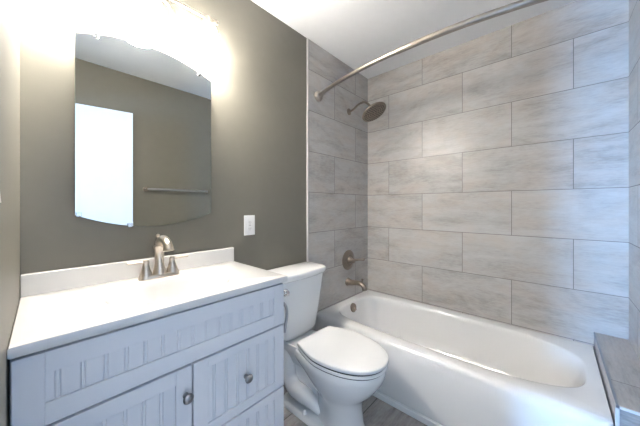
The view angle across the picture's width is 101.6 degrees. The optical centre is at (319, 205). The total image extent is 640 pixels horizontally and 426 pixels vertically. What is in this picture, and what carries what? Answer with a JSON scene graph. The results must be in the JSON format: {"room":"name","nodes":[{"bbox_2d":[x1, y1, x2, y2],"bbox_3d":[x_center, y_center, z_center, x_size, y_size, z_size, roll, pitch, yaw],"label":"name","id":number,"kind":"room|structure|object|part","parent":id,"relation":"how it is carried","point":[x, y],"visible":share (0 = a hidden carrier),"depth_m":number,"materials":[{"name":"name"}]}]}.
{"room":"bathroom","nodes":[
{"label":"bathroom","id":0,"kind":"room"},
{"bbox_2d":[0,0,19,425],"bbox_3d":[-0.453,-0.019,0.284,1.674,2.440,0.100,0,0,43],"label":"wall","id":1,"kind":"structure","parent":0,"point":[9,9],"depth_m":0.59,"materials":[{"name":"beige paint"}]},
{"bbox_2d":[20,0,306,274],"bbox_3d":[-0.640,-0.019,1.413,0.116,2.440,1.490,0,0,42],"label":"wall","id":2,"kind":"structure","parent":0,"point":[258,79],"depth_m":1.37,"materials":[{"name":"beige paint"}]},
{"bbox_2d":[20,247,233,296],"bbox_3d":[-0.753,0.272,1.178,0.020,0.076,0.788,0,0,42],"label":"backsplash","id":3,"kind":"structure","parent":2,"relation":"attached to","point":[43,282],"depth_m":1.03,"materials":[{"name":"white stone"}]},
{"bbox_2d":[75,33,210,226],"bbox_3d":[-0.746,-0.307,1.174,0.016,0.797,0.521,0,0,42],"label":"wall mirror","id":4,"kind":"object","parent":2,"relation":"attached to","point":[143,114],"visible":1,"depth_m":1.13,"materials":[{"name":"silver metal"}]},
{"bbox_2d":[79,0,220,56],"bbox_3d":[-0.725,-0.867,1.107,0.164,0.210,0.608,0,0,42],"label":"vanity light","id":5,"kind":"object","parent":2,"relation":"attached to","point":[150,15],"visible":1,"depth_m":1.20,"materials":[{"name":"white glass"}]},
{"bbox_3d":[-0.779,-0.914,1.156,0.020,0.116,0.256,0,0,42],"label":"plate","id":6,"kind":"part","parent":5,"relation":"part of","materials":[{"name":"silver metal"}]},
{"bbox_3d":[-0.710,-0.823,1.093,0.122,0.122,0.122,0,0,42],"label":"lamp shade","id":7,"kind":"part","parent":5,"relation":"part of","materials":[{"name":"white glass"}]},
{"bbox_3d":[-0.710,-0.832,1.093,0.060,0.096,0.059,0,0,42],"label":"bulb","id":8,"kind":"part","parent":5,"relation":"part of","materials":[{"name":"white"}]},
{"bbox_2d":[202,15,212,23],"bbox_3d":[-0.547,-0.902,1.274,0.052,0.044,0.052,0,0,42],"label":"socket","id":9,"kind":"object","parent":5,"relation":"attached to","point":[207,19],"depth_m":1.25,"materials":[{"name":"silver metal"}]},
{"bbox_3d":[-0.547,-0.823,1.274,0.122,0.122,0.122,0,0,42],"label":"lamp shade","id":10,"kind":"part","parent":5,"relation":"part of","materials":[{"name":"white glass"}]},
{"bbox_2d":[244,215,254,234],"bbox_3d":[-0.422,0.116,1.563,0.010,0.118,0.072,0,0,42],"label":"wall outlet","id":11,"kind":"object","parent":2,"relation":"attached to","point":[249,220],"visible":1,"depth_m":1.56,"materials":[{"name":"white plastic"}]},
{"bbox_2d":[247,219,251,230],"bbox_3d":[-0.420,0.116,1.561,0.004,0.070,0.035,0,0,42],"label":"receptacle","id":12,"kind":"object","parent":11,"relation":"attached to","point":[249,221],"depth_m":1.56,"materials":[{"name":"white plastic"}]},
{"bbox_2d":[309,40,367,330],"bbox_3d":[0.186,-0.019,2.329,0.120,2.440,0.949,0,0,42],"label":"tiled wall","id":13,"kind":"structure","parent":0,"point":[338,140],"depth_m":2.20,"materials":[{"name":"tile"}]},
{"bbox_2d":[307,38,308,261],"bbox_3d":[-0.127,-0.019,1.963,0.103,2.440,0.013,0,0,42],"label":"trim","id":14,"kind":"structure","parent":13,"relation":"attached to","point":[307,38],"depth_m":1.93,"materials":[{"name":"white tile"}]},
{"bbox_2d":[342,250,364,269],"bbox_3d":[0.308,0.479,2.258,0.155,0.176,0.176,0,0,42],"label":"shower valve","id":15,"kind":"object","parent":13,"relation":"attached to","point":[348,260],"visible":1,"depth_m":2.27,"materials":[{"name":"silver metal"}]},
{"bbox_3d":[0.329,0.471,2.251,0.117,0.047,0.032,0,0,33],"label":"lever handle","id":16,"kind":"part","parent":15,"relation":"part of","materials":[{"name":"silver metal"}]},
{"bbox_2d":[345,278,366,290],"bbox_3d":[0.317,0.665,2.237,0.196,0.098,0.072,0,0,42],"label":"tub spout","id":17,"kind":"object","parent":13,"relation":"attached to","point":[348,281],"visible":1,"depth_m":2.22,"materials":[{"name":"silver metal"}]},
{"bbox_2d":[347,101,385,121],"bbox_3d":[0.391,-0.803,2.212,0.340,0.171,0.216,0,0,42],"label":"shower","id":18,"kind":"object","parent":13,"relation":"attached to","point":[375,110],"visible":1,"depth_m":2.16,"materials":[{"name":"silver metal"}]},
{"bbox_3d":[0.344,-0.851,2.241,0.229,0.076,0.021,0,0,42],"label":"shower arm","id":19,"kind":"part","parent":18,"relation":"part of","materials":[{"name":"silver metal"}]},
{"bbox_2d":[314,0,547,101],"bbox_3d":[0.557,-0.839,1.408,1.662,0.078,0.205,0,0,42],"label":"shower rod","id":20,"kind":"object","parent":13,"relation":"attached to","point":[520,4],"visible":1,"depth_m":1.26,"materials":[{"name":"silver metal"}]},
{"bbox_3d":[0.199,-0.839,1.691,0.059,0.028,0.751,0,0,-37],"label":"rod","id":21,"kind":"part","parent":20,"relation":"part of","materials":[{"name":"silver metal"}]},
{"bbox_3d":[0.798,-0.839,1.141,0.948,0.032,0.080,0,0,33],"label":"rod","id":22,"kind":"part","parent":20,"relation":"part of","materials":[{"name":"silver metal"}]},
{"bbox_2d":[283,385,426,425],"bbox_3d":[-0.034,1.251,0.663,2.020,0.100,3.720,0,0,42],"label":"floor","id":23,"kind":"structure","parent":0,"point":[376,412],"depth_m":1.49,"materials":[{"name":"grey tile"}]},
{"bbox_2d":[10,283,283,425],"bbox_3d":[-0.582,0.769,1.008,0.500,0.866,0.781,0,0,42],"label":"vanity cabinet","id":24,"kind":"object","parent":23,"relation":"on","point":[221,362],"visible":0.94,"depth_m":0.82,"materials":[{"name":"blue paint"}]},
{"bbox_3d":[-0.557,0.800,0.722,0.018,0.552,0.384,0,0,42],"label":"door","id":25,"kind":"part","parent":24,"relation":"part of","materials":[{"name":"blue paint"}]},
{"bbox_3d":[-0.560,0.800,0.725,0.009,0.466,0.294,0,0,42],"label":"beadboard panel","id":26,"kind":"part","parent":24,"relation":"part of","materials":[{"name":"blue paint"}]},
{"bbox_2d":[7,247,287,359],"bbox_3d":[-0.587,0.334,1.022,0.478,0.199,0.800,0,0,42],"label":"countertop","id":27,"kind":"structure","parent":24,"relation":"on","point":[61,306],"depth_m":0.93,"materials":[{"name":"white stone"}]},
{"bbox_2d":[127,234,187,280],"bbox_3d":[-0.696,0.217,1.126,0.183,0.185,0.182,0,0,-7],"label":"faucet","id":28,"kind":"object","parent":27,"relation":"on","point":[163,243],"visible":1,"depth_m":1.12,"materials":[{"name":"silver metal"}]},
{"bbox_3d":[-0.754,0.236,1.074,0.011,0.014,0.067,0,0,39],"label":"lever","id":29,"kind":"part","parent":28,"relation":"part of","materials":[{"name":"silver metal"}]},
{"bbox_3d":[-0.733,0.262,1.099,0.050,0.067,0.050,0,0,42],"label":"handle","id":30,"kind":"part","parent":28,"relation":"part of","materials":[{"name":"silver metal"}]},
{"bbox_3d":[-0.699,0.301,1.137,0.052,0.016,0.156,0,0,42],"label":"plate","id":31,"kind":"part","parent":28,"relation":"part of","materials":[{"name":"silver metal"}]},
{"bbox_3d":[-0.661,0.210,1.103,0.158,0.170,0.054,0,0,42],"label":"spout","id":32,"kind":"part","parent":28,"relation":"part of","materials":[{"name":"silver metal"}]},
{"bbox_3d":[-0.665,0.262,1.175,0.050,0.067,0.050,0,0,42],"label":"handle","id":33,"kind":"part","parent":28,"relation":"part of","materials":[{"name":"silver metal"}]},
{"bbox_3d":[-0.429,0.431,0.871,0.009,0.076,0.679,0,0,42],"label":"beadboard panel","id":34,"kind":"part","parent":24,"relation":"part of","materials":[{"name":"white paint"}]},
{"bbox_3d":[-0.423,0.613,0.834,0.032,0.033,0.033,0,0,42],"label":"knob","id":35,"kind":"part","parent":24,"relation":"part of","materials":[{"name":"grey metal"}]},
{"bbox_3d":[-0.295,0.657,1.014,0.018,0.265,0.386,0,0,42],"label":"drawer","id":36,"kind":"part","parent":24,"relation":"part of","materials":[{"name":"blue paint"}]},
{"bbox_3d":[-0.298,0.657,1.016,0.009,0.203,0.292,0,0,42],"label":"beadboard panel","id":37,"kind":"part","parent":24,"relation":"part of","materials":[{"name":"blue paint"}]},
{"bbox_3d":[-0.276,0.658,0.999,0.032,0.033,0.033,0,0,42],"label":"knob","id":38,"kind":"part","parent":24,"relation":"part of","materials":[{"name":"grey metal"}]},
{"bbox_3d":[-0.295,0.936,1.014,0.018,0.281,0.386,0,0,42],"label":"drawer","id":39,"kind":"part","parent":24,"relation":"part of","materials":[{"name":"blue paint"}]},
{"bbox_3d":[-0.298,0.936,1.016,0.009,0.219,0.292,0,0,42],"label":"beadboard panel","id":40,"kind":"part","parent":24,"relation":"part of","materials":[{"name":"blue paint"}]},
{"bbox_2d":[284,302,287,332],"bbox_3d":[-0.174,0.514,1.212,0.028,0.157,0.065,0,0,42],"label":"paper holder","id":41,"kind":"object","parent":24,"relation":"attached to","point":[285,305],"visible":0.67,"depth_m":1.22,"materials":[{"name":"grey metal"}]},
{"bbox_2d":[268,262,388,425],"bbox_3d":[0.037,0.804,1.502,0.740,0.796,0.438,0,0,42],"label":"toilet","id":42,"kind":"object","parent":23,"relation":"on","point":[330,371],"visible":0.99,"depth_m":1.44,"materials":[{"name":"white ceramic"}]},
{"bbox_3d":[-0.158,0.428,1.678,0.215,0.044,0.438,0,0,42],"label":"tank lid","id":43,"kind":"part","parent":42,"relation":"part of","materials":[{"name":"white ceramic"}]},
{"bbox_3d":[-0.163,0.635,1.682,0.202,0.371,0.402,0,0,42],"label":"tank","id":44,"kind":"part","parent":42,"relation":"part of","materials":[{"name":"white ceramic"}]},
{"bbox_3d":[0.138,0.802,1.413,0.463,0.016,0.372,0,0,42],"label":"seat","id":45,"kind":"part","parent":42,"relation":"part of","materials":[{"name":"white plastic"}]},
{"bbox_3d":[0.136,0.774,1.414,0.474,0.023,0.376,0,0,42],"label":"lid","id":46,"kind":"part","parent":42,"relation":"part of","materials":[{"name":"white plastic"}]},
{"bbox_2d":[315,290,613,425],"bbox_3d":[0.782,1.012,1.761,1.523,0.379,0.754,0,0,42],"label":"bathtub","id":47,"kind":"object","parent":23,"relation":"on","point":[451,368],"visible":0.79,"depth_m":1.50,"materials":[{"name":"white ceramic"}]},
{"bbox_3d":[0.284,0.865,2.217,0.024,0.074,0.074,0,0,42],"label":"overflow plate","id":48,"kind":"part","parent":47,"relation":"part of","materials":[{"name":"silver metal"}]},
{"bbox_2d":[373,391,442,425],"bbox_3d":[0.534,1.184,1.486,1.523,0.034,0.023,0,0,42],"label":"trim","id":49,"kind":"structure","parent":47,"relation":"attached to","point":[379,395],"depth_m":1.50,"materials":[{"name":"white paint"}]},
{"bbox_2d":[593,332,639,425],"bbox_3d":[1.399,0.969,1.205,0.136,0.464,0.757,0,0,42],"label":"tiled ledge","id":50,"kind":"object","parent":23,"relation":"on","point":[618,363],"visible":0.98,"depth_m":1.14,"materials":[{"name":"grey tile"}]},
{"bbox_2d":[251,0,576,78],"bbox_3d":[0.343,-1.289,1.158,1.920,0.100,2.480,0,0,42],"label":"ceiling","id":51,"kind":"structure","parent":0,"point":[357,33],"depth_m":1.76,"materials":[{"name":"paint"}]},
{"bbox_2d":[368,0,628,349],"bbox_3d":[1.177,-0.019,1.995,1.800,2.440,0.120,0,0,42],"label":"tiled wall","id":52,"kind":"structure","parent":0,"point":[498,161],"depth_m":1.78,"materials":[{"name":"tile"}]},
{"bbox_2d":[629,0,639,359],"bbox_3d":[1.505,-0.019,1.116,0.137,2.440,0.749,0,0,42],"label":"tiled wall","id":53,"kind":"structure","parent":0,"point":[634,5],"depth_m":1.34,"materials":[{"name":"tile"}]}
]}

